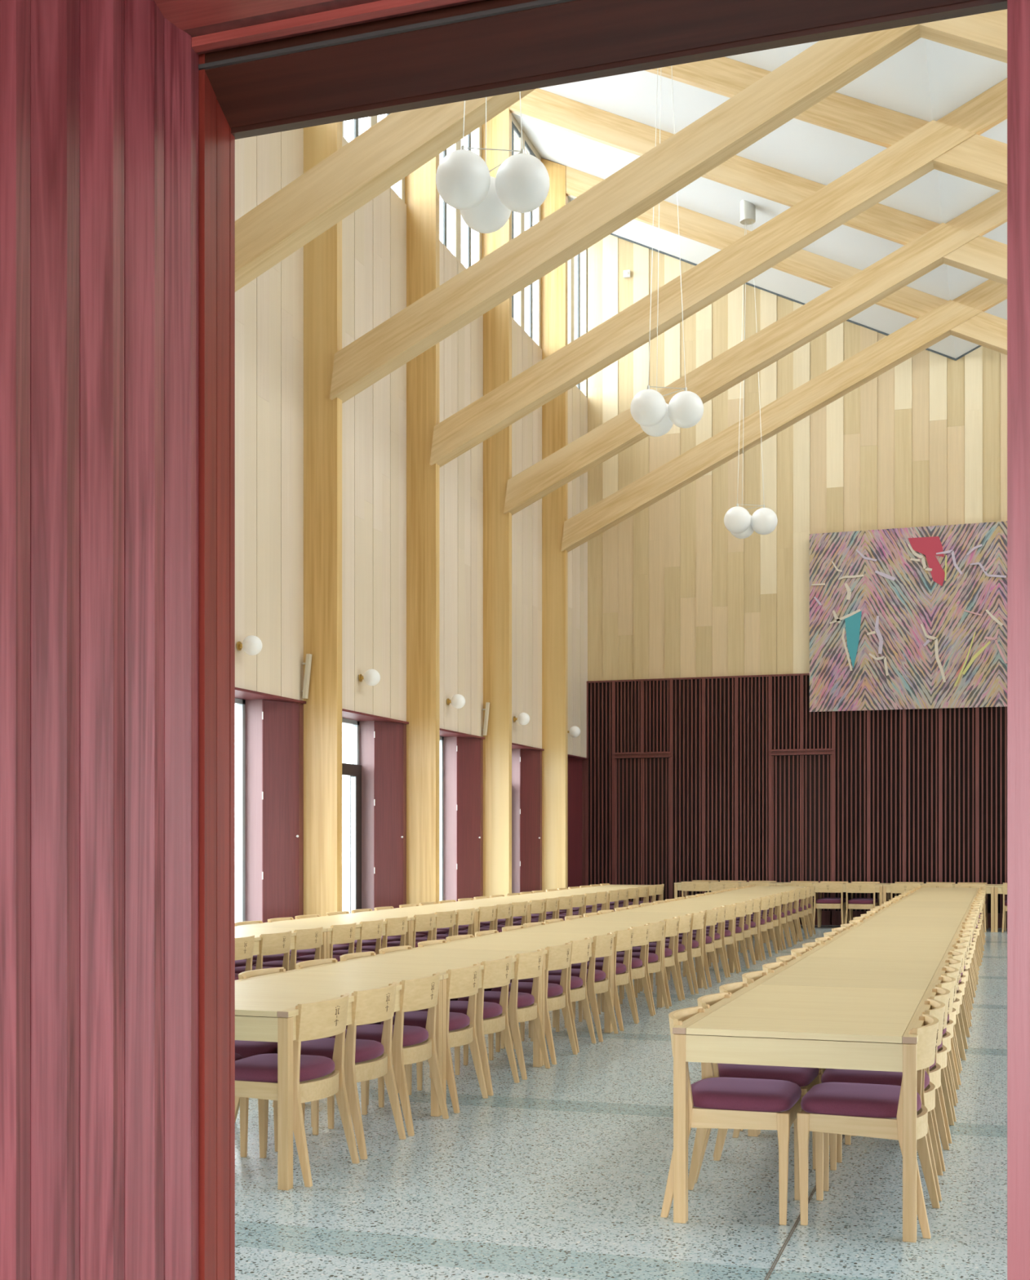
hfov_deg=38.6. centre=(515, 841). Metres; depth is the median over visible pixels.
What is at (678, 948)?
seat cushion
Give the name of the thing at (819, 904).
dining chair
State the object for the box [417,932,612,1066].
dining table
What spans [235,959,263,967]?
dining chair
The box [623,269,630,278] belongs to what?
sensor
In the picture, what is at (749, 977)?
dining chair
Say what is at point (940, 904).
dining table
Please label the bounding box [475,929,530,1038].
dining chair
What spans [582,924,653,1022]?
dining chair
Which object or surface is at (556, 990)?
seat cushion
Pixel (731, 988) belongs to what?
dining chair
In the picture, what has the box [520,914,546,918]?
seat cushion
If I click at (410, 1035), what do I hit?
seat cushion
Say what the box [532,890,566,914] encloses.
dining chair
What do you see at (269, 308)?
wall
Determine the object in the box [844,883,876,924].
dining chair
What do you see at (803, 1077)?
seat cushion
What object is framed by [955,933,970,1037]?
dining chair
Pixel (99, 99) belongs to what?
wall
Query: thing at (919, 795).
wall paneling
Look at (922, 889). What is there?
dining table
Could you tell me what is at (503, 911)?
dining chair
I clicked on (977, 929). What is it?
dining chair
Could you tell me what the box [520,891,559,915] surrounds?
dining chair
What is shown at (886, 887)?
dining table
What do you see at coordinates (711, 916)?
dining chair
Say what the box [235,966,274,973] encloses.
seat cushion
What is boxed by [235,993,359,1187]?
dining chair
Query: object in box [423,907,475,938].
dining chair
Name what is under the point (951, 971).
dining chair
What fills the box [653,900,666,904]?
dining chair
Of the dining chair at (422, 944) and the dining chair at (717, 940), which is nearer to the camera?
the dining chair at (422, 944)
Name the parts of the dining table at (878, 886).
leg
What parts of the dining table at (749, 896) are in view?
leg, leg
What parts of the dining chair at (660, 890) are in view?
backrest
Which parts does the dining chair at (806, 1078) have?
leg, backrest, leg, leg, seat frame, leg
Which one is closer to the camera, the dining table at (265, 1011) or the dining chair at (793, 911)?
the dining table at (265, 1011)
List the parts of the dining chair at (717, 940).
leg, leg, seat frame, backrest, leg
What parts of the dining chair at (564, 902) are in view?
leg, backrest, leg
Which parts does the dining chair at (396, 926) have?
leg, backrest, leg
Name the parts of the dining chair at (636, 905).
backrest, leg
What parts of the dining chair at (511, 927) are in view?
backrest, leg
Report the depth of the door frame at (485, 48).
2.90 m
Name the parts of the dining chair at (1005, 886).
leg, leg, backrest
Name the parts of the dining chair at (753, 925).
leg, leg, seat frame, backrest, leg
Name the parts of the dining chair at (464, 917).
leg, backrest, leg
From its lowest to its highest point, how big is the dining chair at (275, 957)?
0.772 m
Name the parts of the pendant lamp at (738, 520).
globe, globe, globe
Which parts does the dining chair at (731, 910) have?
leg, leg, seat frame, backrest, leg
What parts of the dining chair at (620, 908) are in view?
backrest, leg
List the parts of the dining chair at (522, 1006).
leg, leg, seat frame, backrest, leg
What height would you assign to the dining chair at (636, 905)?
0.772 m
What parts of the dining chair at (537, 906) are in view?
backrest, leg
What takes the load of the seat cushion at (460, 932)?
on the dining chair at (486, 913)
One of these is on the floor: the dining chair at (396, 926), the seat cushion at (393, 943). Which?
the dining chair at (396, 926)
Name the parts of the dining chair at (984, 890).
leg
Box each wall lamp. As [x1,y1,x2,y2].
[236,635,262,655]
[358,669,380,685]
[446,693,465,708]
[513,712,529,724]
[568,725,580,737]
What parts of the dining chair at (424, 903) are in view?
backrest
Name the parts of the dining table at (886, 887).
leg, leg, leg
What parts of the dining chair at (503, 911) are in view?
leg, backrest, leg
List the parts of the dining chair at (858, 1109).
leg, leg, seat frame, leg, backrest, leg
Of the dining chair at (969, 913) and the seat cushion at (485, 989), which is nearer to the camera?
the seat cushion at (485, 989)
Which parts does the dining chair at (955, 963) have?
seat frame, backrest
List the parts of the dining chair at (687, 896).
backrest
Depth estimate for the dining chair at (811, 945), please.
10.02 m
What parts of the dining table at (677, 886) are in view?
leg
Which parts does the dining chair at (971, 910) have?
leg, backrest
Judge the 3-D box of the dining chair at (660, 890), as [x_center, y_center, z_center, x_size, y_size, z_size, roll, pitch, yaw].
[2.150,1.078,23.744,0.507,0.772,0.502,0,0,18]
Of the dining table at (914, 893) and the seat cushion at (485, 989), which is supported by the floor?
the dining table at (914, 893)
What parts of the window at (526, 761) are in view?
head trim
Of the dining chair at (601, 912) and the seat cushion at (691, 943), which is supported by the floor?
the dining chair at (601, 912)
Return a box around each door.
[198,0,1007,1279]
[613,751,671,901]
[769,748,833,924]
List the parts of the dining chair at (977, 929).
seat frame, leg, backrest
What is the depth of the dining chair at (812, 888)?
22.86 m
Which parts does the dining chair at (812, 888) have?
seat frame, leg, leg, backrest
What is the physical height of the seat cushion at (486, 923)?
0.068 m
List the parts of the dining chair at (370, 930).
leg, backrest, leg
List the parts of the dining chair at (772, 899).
leg, seat frame, backrest, leg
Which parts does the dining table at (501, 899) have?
leg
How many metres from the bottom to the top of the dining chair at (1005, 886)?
0.772 m
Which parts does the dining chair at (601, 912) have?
backrest, leg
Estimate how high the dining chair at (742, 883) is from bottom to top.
0.772 m
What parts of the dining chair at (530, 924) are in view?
backrest, leg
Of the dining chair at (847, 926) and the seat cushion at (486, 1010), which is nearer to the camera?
the seat cushion at (486, 1010)
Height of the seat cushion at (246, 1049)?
0.068 m
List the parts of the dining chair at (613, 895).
backrest, leg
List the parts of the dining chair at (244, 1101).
leg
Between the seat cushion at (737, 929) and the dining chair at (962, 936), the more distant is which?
the seat cushion at (737, 929)
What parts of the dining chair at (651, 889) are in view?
backrest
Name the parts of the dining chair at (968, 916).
seat frame, backrest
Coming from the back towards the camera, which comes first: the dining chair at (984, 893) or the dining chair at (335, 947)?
the dining chair at (984, 893)
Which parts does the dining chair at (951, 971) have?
seat frame, backrest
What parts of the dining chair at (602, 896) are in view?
backrest, leg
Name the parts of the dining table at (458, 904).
leg, leg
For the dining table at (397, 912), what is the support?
on the floor
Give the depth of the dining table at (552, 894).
19.84 m
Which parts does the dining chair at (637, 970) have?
leg, leg, seat frame, backrest, leg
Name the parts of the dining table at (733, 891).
leg, leg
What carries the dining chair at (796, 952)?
on the floor
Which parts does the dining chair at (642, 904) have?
backrest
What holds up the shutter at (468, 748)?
attached to the window at (461, 754)
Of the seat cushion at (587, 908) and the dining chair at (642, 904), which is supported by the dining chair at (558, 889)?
the seat cushion at (587, 908)
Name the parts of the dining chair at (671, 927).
leg, leg, seat frame, backrest, leg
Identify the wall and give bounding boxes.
[0,0,198,1279]
[235,114,587,757]
[587,233,1007,680]
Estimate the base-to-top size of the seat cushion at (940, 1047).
0.068 m
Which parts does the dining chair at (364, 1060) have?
leg, leg, leg, seat frame, backrest, leg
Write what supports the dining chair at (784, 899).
on the floor
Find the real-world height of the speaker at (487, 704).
0.480 m
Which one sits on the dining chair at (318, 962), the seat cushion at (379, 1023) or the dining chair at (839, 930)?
the seat cushion at (379, 1023)
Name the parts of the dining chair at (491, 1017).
leg, leg, seat frame, backrest, leg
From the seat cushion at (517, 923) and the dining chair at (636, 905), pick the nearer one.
the dining chair at (636, 905)
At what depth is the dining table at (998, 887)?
23.66 m
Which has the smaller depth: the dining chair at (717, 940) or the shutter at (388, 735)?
the dining chair at (717, 940)
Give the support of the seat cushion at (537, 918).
on the dining chair at (564, 902)
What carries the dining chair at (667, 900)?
on the floor
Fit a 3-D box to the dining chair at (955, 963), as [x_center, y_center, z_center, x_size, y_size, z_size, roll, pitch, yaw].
[2.320,1.078,8.522,0.507,0.772,0.502,0,0,18]
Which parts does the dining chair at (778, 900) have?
leg, seat frame, backrest, leg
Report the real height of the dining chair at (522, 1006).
0.772 m
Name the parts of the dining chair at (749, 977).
backrest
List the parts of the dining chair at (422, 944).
backrest, leg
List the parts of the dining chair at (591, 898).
leg, backrest, leg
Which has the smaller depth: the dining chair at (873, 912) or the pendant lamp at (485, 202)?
the pendant lamp at (485, 202)
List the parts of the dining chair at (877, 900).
leg, backrest, leg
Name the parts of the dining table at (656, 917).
leg, leg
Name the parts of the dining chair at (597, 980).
leg, leg, seat frame, backrest, leg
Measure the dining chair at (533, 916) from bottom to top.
0.772 m
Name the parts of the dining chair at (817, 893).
backrest, leg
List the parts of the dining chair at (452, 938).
backrest, leg, leg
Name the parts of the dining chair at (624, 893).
backrest, leg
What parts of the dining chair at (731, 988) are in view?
leg, backrest, leg, leg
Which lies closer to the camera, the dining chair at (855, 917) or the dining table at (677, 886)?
the dining chair at (855, 917)
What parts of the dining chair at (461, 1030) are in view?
leg, leg, leg, seat frame, backrest, leg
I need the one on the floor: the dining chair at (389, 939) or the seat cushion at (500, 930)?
the dining chair at (389, 939)
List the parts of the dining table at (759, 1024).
leg, leg, leg, leg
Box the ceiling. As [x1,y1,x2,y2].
[511,37,1007,358]
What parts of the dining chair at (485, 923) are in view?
backrest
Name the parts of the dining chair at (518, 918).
backrest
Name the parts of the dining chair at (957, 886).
backrest, leg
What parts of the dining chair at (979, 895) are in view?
leg, backrest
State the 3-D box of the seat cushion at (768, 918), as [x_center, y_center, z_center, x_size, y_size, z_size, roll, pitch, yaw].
[3.091,1.002,19.039,0.444,0.068,0.452,0,0,19]
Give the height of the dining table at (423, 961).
0.750 m
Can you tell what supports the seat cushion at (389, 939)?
on the dining chair at (389, 939)
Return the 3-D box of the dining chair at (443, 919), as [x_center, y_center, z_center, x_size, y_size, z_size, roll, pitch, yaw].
[-0.865,1.078,14.664,0.507,0.772,0.502,0,0,19]
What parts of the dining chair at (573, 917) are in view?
backrest, leg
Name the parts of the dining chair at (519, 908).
leg, backrest, leg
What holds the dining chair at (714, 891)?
on the floor
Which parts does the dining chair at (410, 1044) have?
leg, leg, leg, seat frame, backrest, leg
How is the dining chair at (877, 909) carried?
on the floor
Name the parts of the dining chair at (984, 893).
leg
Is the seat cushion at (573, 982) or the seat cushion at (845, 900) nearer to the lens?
the seat cushion at (573, 982)
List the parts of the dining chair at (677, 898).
backrest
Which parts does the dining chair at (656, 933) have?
leg, leg, seat frame, backrest, leg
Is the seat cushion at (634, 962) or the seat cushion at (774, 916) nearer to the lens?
the seat cushion at (634, 962)
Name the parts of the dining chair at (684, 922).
leg, leg, seat frame, backrest, leg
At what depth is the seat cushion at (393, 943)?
13.95 m
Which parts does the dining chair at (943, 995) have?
leg, leg, seat frame, leg, backrest, leg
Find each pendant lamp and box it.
[435,91,550,233]
[630,69,703,436]
[724,200,777,538]
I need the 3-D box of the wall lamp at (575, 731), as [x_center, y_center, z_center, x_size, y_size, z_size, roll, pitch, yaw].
[1.020,-1.916,25.683,0.250,0.198,0.198,0,0,18]
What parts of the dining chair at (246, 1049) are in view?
leg, leg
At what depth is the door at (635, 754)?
26.73 m
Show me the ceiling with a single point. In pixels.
(927, 80)
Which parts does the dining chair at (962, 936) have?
seat frame, backrest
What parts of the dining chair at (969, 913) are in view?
seat frame, backrest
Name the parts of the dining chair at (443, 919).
leg, backrest, leg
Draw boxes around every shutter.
[262,699,298,922]
[373,721,403,910]
[456,737,480,901]
[520,749,540,892]
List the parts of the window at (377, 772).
frame, door frame, head trim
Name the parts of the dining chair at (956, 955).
seat frame, backrest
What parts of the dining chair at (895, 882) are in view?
backrest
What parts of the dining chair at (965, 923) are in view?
backrest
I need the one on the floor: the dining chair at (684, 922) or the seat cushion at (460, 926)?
the dining chair at (684, 922)
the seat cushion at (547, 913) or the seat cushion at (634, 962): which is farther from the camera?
the seat cushion at (547, 913)
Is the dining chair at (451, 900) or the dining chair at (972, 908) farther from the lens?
the dining chair at (451, 900)
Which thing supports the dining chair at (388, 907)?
on the floor
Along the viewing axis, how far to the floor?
6.24 m
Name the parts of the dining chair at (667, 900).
backrest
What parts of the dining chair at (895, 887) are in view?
backrest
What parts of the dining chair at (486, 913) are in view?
backrest, leg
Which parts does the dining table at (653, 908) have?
leg, leg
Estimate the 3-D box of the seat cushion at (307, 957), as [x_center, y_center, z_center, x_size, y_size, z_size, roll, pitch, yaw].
[-1.644,1.002,12.422,0.444,0.068,0.452,0,0,17]
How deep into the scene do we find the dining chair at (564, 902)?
18.43 m
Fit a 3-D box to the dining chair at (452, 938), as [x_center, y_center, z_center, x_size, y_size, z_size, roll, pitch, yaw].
[-0.230,1.078,10.654,0.507,0.772,0.502,0,0,20]
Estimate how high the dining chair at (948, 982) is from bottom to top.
0.772 m
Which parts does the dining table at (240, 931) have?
leg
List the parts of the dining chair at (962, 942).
seat frame, backrest, leg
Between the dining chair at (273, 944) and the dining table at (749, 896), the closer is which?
the dining chair at (273, 944)
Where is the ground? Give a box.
[235,864,350,922]
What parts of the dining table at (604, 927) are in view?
leg, leg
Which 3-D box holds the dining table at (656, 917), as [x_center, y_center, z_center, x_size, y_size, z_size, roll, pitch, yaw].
[1.167,1.089,13.987,0.906,0.750,1.798,0,0,18]
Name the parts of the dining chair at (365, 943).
backrest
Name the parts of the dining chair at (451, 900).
backrest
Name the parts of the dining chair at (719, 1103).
leg, backrest, leg, seat frame, leg, leg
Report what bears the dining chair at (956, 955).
on the floor
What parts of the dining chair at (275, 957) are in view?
backrest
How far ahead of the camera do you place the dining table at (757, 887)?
22.63 m
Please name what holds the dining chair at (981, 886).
on the floor
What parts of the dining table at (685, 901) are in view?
leg, leg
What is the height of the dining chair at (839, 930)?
0.772 m
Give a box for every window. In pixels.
[235,687,306,922]
[342,113,580,390]
[342,708,408,913]
[440,728,484,901]
[511,742,544,893]
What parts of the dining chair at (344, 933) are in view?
leg, backrest, leg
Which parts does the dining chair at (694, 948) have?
leg, leg, seat frame, backrest, leg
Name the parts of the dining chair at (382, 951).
backrest, leg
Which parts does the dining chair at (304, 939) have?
leg, backrest, leg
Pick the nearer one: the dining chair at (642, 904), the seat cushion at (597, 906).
the dining chair at (642, 904)
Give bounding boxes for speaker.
[302,653,311,698]
[482,702,489,735]
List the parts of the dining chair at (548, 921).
backrest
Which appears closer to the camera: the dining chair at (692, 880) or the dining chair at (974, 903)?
the dining chair at (974, 903)
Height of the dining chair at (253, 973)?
0.772 m
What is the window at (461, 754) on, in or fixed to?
in the wall at (269, 308)
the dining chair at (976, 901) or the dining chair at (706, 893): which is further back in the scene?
the dining chair at (706, 893)
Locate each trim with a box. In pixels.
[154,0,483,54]
[568,754,589,887]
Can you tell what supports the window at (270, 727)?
in the wall at (269, 308)
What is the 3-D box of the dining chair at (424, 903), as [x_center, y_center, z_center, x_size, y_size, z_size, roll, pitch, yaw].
[-0.809,1.078,16.552,0.507,0.772,0.502,0,0,17]
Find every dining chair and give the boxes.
[235,920,300,962]
[235,930,291,973]
[235,934,254,980]
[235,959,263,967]
[235,967,346,1127]
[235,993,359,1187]
[235,1040,305,1145]
[235,1053,248,1157]
[252,926,323,970]
[267,917,315,955]
[273,982,406,1159]
[288,922,356,961]
[294,914,355,951]
[295,958,398,1105]
[326,911,382,946]
[327,972,448,1136]
[333,919,383,955]
[339,951,431,1078]
[347,915,408,951]
[351,908,400,942]
[373,906,426,937]
[377,962,488,1113]
[378,945,468,1065]
[381,912,435,947]
[399,903,448,935]
[415,910,455,942]
[416,955,519,1096]
[417,939,500,1052]
[419,902,467,930]
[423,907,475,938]
[438,899,485,928]
[445,905,496,934]
[445,934,524,1048]
[454,948,550,1079]
[457,897,502,925]
[463,902,511,932]
[473,896,517,923]
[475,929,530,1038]
[482,901,527,928]
[488,942,577,1064]
[489,894,522,920]
[499,898,544,925]
[502,925,555,1027]
[506,893,546,918]
[514,937,596,1053]
[516,897,558,922]
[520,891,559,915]
[523,921,590,1019]
[531,895,572,920]
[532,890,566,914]
[544,918,591,1011]
[546,888,579,911]
[546,893,584,918]
[548,932,618,1041]
[557,887,591,909]
[559,892,597,917]
[564,915,624,999]
[564,927,638,1031]
[568,886,601,907]
[573,891,607,912]
[579,885,613,906]
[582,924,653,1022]
[583,912,639,992]
[586,889,619,911]
[590,884,623,904]
[596,888,628,909]
[597,909,652,991]
[600,883,631,902]
[600,920,669,1014]
[609,887,638,907]
[614,906,666,985]
[618,885,648,905]
[618,916,681,1006]
[627,904,671,980]
[628,884,657,904]
[634,913,694,999]
[639,884,664,902]
[640,902,680,970]
[649,911,707,993]
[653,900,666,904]
[660,1006,804,1225]
[665,898,706,926]
[665,907,720,986]
[675,897,718,962]
[679,906,728,981]
[681,881,709,897]
[686,895,728,954]
[691,880,719,895]
[693,903,739,977]
[695,893,706,896]
[695,992,822,1183]
[704,892,739,951]
[706,901,749,972]
[710,899,755,968]
[711,881,738,892]
[712,890,746,942]
[713,982,826,1157]
[716,897,763,963]
[720,880,746,881]
[727,896,772,959]
[736,894,777,955]
[740,970,832,1131]
[741,882,768,886]
[746,893,783,951]
[749,880,776,882]
[751,891,790,949]
[760,889,795,946]
[762,961,785,973]
[764,888,801,943]
[770,887,808,941]
[776,955,796,964]
[782,884,816,936]
[782,886,811,938]
[783,882,813,927]
[791,880,818,918]
[791,947,809,957]
[797,1013,939,1239]
[802,942,820,950]
[813,882,844,927]
[815,936,831,944]
[819,881,848,927]
[821,999,945,1200]
[823,931,839,937]
[831,927,846,933]
[836,986,950,1171]
[840,923,853,928]
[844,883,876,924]
[848,919,863,924]
[851,881,879,919]
[851,975,955,1143]
[853,916,866,919]
[861,913,872,918]
[866,910,878,915]
[870,907,880,911]
[875,905,884,909]
[881,903,891,907]
[884,901,893,904]
[890,883,920,899]
[894,881,924,896]
[922,884,952,888]
[926,882,955,884]
[941,966,959,1121]
[943,958,960,1103]
[947,951,963,1084]
[949,944,966,1071]
[952,939,968,1058]
[955,884,986,932]
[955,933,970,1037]
[957,882,988,928]
[958,928,971,1027]
[961,921,973,1011]
[962,925,973,1026]
[964,915,976,999]
[964,917,974,1008]
[967,911,977,994]
[968,909,978,990]
[970,906,979,984]
[971,902,980,973]
[971,904,979,978]
[973,900,981,966]
[974,896,982,957]
[975,898,982,965]
[977,892,985,951]
[977,894,984,957]
[980,886,986,937]
[980,888,986,944]
[1002,883,1007,930]
[1002,884,1007,932]
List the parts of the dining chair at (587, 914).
backrest, leg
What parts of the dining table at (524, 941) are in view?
leg, leg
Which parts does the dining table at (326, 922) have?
leg, leg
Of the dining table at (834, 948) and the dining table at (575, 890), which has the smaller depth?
the dining table at (834, 948)
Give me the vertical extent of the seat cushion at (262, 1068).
0.068 m
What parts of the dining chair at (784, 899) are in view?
seat frame, leg, backrest, leg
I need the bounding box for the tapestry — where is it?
[809,520,1007,711]
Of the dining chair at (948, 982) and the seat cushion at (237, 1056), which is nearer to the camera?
the seat cushion at (237, 1056)
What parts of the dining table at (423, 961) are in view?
leg, leg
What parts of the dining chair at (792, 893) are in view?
leg, seat frame, leg, backrest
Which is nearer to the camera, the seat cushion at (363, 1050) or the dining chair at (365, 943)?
the seat cushion at (363, 1050)
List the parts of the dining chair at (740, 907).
leg, leg, seat frame, backrest, leg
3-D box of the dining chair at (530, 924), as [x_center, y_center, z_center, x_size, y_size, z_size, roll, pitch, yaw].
[0.335,1.078,12.352,0.507,0.772,0.502,0,0,19]
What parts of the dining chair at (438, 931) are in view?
backrest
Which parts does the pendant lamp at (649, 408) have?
globe, globe, globe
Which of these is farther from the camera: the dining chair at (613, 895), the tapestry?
the tapestry
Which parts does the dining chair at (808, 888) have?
seat frame, leg, leg, backrest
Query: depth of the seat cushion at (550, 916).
19.09 m
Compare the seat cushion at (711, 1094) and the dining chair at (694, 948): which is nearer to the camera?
the seat cushion at (711, 1094)
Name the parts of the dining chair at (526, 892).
backrest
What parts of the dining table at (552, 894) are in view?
leg, leg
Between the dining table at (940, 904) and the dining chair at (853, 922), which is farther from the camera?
the dining table at (940, 904)
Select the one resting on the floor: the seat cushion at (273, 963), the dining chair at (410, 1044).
the dining chair at (410, 1044)
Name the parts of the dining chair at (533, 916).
backrest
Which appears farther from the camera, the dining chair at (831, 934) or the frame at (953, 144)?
the frame at (953, 144)
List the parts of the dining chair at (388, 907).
backrest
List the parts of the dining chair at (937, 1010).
leg, leg, seat frame, leg, leg, backrest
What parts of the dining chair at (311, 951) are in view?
backrest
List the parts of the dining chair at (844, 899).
leg, backrest, leg, leg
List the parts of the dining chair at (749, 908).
leg, seat frame, backrest, leg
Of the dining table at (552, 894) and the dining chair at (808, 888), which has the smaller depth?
the dining table at (552, 894)
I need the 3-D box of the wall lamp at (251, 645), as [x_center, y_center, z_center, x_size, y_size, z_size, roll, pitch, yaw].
[-2.640,-1.951,14.639,0.250,0.198,0.198,0,0,18]
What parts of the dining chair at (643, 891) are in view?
backrest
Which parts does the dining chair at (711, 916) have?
leg, leg, seat frame, backrest, leg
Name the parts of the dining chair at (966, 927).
seat frame, leg, backrest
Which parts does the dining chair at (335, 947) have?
backrest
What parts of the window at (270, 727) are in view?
frame, head trim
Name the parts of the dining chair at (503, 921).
backrest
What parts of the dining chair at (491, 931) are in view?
backrest, leg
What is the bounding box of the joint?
[764,1134,844,1279]
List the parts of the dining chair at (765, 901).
leg, leg, seat frame, backrest, leg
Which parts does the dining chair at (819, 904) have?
leg, leg, backrest, seat frame, leg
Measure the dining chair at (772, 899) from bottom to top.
0.772 m
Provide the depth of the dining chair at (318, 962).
8.51 m
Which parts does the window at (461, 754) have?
frame, head trim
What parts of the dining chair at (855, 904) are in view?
leg, backrest, seat frame, leg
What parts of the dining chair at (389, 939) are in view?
backrest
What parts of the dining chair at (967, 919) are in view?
seat frame, leg, backrest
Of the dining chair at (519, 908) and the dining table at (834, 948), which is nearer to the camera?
the dining table at (834, 948)
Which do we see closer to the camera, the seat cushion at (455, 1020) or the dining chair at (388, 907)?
the seat cushion at (455, 1020)
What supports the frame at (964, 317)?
on the floor
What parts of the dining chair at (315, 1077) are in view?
leg, seat frame, leg, backrest, leg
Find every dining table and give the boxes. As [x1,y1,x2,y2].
[235,915,411,958]
[235,926,327,959]
[235,970,443,1191]
[290,947,542,1102]
[330,907,476,947]
[402,901,528,932]
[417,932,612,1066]
[462,896,571,923]
[502,920,663,1031]
[506,891,607,915]
[551,888,637,910]
[565,911,702,1006]
[581,884,663,904]
[615,904,733,987]
[655,898,759,972]
[672,984,937,1242]
[674,881,781,928]
[687,893,780,959]
[715,889,797,941]
[737,885,813,941]
[749,957,949,1134]
[776,882,885,906]
[797,938,958,1019]
[831,925,964,941]
[853,915,966,927]
[874,907,970,916]
[883,883,995,932]
[885,901,973,908]
[897,895,976,902]
[907,891,980,913]
[915,887,979,892]
[994,884,1003,932]
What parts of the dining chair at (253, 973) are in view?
leg, backrest, leg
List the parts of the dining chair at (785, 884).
backrest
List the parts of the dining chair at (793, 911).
leg, seat frame, leg, backrest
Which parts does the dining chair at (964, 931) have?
seat frame, backrest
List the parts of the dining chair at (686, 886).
backrest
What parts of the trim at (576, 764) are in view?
panel, head trim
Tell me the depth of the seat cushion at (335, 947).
13.53 m
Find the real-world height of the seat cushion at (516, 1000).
0.068 m
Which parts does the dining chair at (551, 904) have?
leg, backrest, leg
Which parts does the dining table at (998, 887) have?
leg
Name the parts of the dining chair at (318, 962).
backrest, leg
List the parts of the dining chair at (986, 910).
backrest, leg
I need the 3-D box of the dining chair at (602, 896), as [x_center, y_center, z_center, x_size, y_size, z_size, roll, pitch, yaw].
[1.012,1.078,20.321,0.507,0.772,0.502,0,0,17]
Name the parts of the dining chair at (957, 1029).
seat frame, backrest, leg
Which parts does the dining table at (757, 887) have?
leg, leg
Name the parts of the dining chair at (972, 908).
seat frame, leg, backrest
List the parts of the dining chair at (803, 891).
leg, seat frame, backrest, leg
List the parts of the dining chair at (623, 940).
leg, leg, seat frame, backrest, leg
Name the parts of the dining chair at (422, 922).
leg, backrest, leg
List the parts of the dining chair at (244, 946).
backrest, leg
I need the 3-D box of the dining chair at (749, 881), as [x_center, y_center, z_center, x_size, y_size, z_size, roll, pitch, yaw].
[4.281,1.078,25.587,0.502,0.772,0.507,0,0,19]
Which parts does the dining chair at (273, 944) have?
leg, backrest, leg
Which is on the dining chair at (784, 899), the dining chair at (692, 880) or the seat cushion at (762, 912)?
the seat cushion at (762, 912)
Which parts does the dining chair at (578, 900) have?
backrest, leg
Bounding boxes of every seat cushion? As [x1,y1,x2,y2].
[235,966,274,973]
[235,973,238,980]
[235,1040,277,1058]
[235,1053,243,1060]
[235,1053,334,1082]
[244,953,300,962]
[252,960,304,967]
[288,954,341,961]
[289,948,315,955]
[300,1038,384,1062]
[314,944,355,951]
[331,1024,428,1046]
[333,950,376,955]
[338,940,382,946]
[346,1012,395,1026]
[347,946,394,951]
[362,936,400,942]
[381,941,419,947]
[381,1011,470,1031]
[382,933,426,937]
[415,929,448,935]
[415,937,445,942]
[419,1000,502,1018]
[423,933,459,938]
[436,926,467,930]
[445,930,481,934]
[449,997,459,1000]
[453,924,485,928]
[457,991,534,1008]
[463,927,502,932]
[480,921,502,925]
[482,924,515,928]
[484,987,493,991]
[489,919,517,923]
[491,982,563,997]
[499,921,521,925]
[503,916,522,920]
[516,919,538,922]
[518,975,582,989]
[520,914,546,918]
[531,917,564,920]
[532,912,559,915]
[546,910,566,914]
[546,915,565,918]
[548,968,605,982]
[559,908,579,911]
[559,912,586,915]
[571,961,626,973]
[573,906,591,909]
[586,905,601,907]
[586,908,614,911]
[588,956,642,968]
[616,951,658,962]
[620,946,672,956]
[635,942,684,952]
[652,938,698,947]
[666,934,711,943]
[679,931,719,939]
[691,1077,801,1111]
[693,928,731,936]
[706,925,741,933]
[715,923,748,929]
[717,1062,818,1087]
[724,920,755,927]
[728,917,764,924]
[737,915,771,922]
[746,913,777,919]
[752,911,784,917]
[760,909,790,915]
[774,906,802,911]
[800,1082,921,1118]
[816,898,844,903]
[821,897,846,902]
[821,1068,929,1088]
[848,898,875,903]
[851,897,878,902]
[851,1040,942,1050]
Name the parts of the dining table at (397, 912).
leg, leg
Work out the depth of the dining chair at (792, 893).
20.59 m
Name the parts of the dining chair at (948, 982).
seat frame, leg, leg, backrest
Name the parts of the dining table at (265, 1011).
leg, leg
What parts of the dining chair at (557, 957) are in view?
leg, leg, leg, seat frame, backrest, leg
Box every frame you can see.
[235,88,535,292]
[303,8,1007,916]
[404,57,1007,905]
[481,88,1007,897]
[541,158,1007,891]
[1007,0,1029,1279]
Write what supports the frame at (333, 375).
on the floor
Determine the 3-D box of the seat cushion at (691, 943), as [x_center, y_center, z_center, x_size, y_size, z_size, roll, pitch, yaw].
[1.577,1.002,14.441,0.444,0.068,0.452,0,0,18]
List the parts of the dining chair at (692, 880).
backrest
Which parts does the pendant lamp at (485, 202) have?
globe, globe, globe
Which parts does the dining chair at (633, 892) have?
backrest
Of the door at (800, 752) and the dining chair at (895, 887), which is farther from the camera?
the door at (800, 752)
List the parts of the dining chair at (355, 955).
backrest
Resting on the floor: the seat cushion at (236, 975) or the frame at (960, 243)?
the frame at (960, 243)
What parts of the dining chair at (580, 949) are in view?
leg, leg, seat frame, backrest, leg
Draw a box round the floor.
[235,924,1007,1279]
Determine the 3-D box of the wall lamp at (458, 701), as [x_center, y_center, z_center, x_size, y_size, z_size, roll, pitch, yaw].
[-0.804,-1.921,20.177,0.250,0.198,0.198,0,0,18]

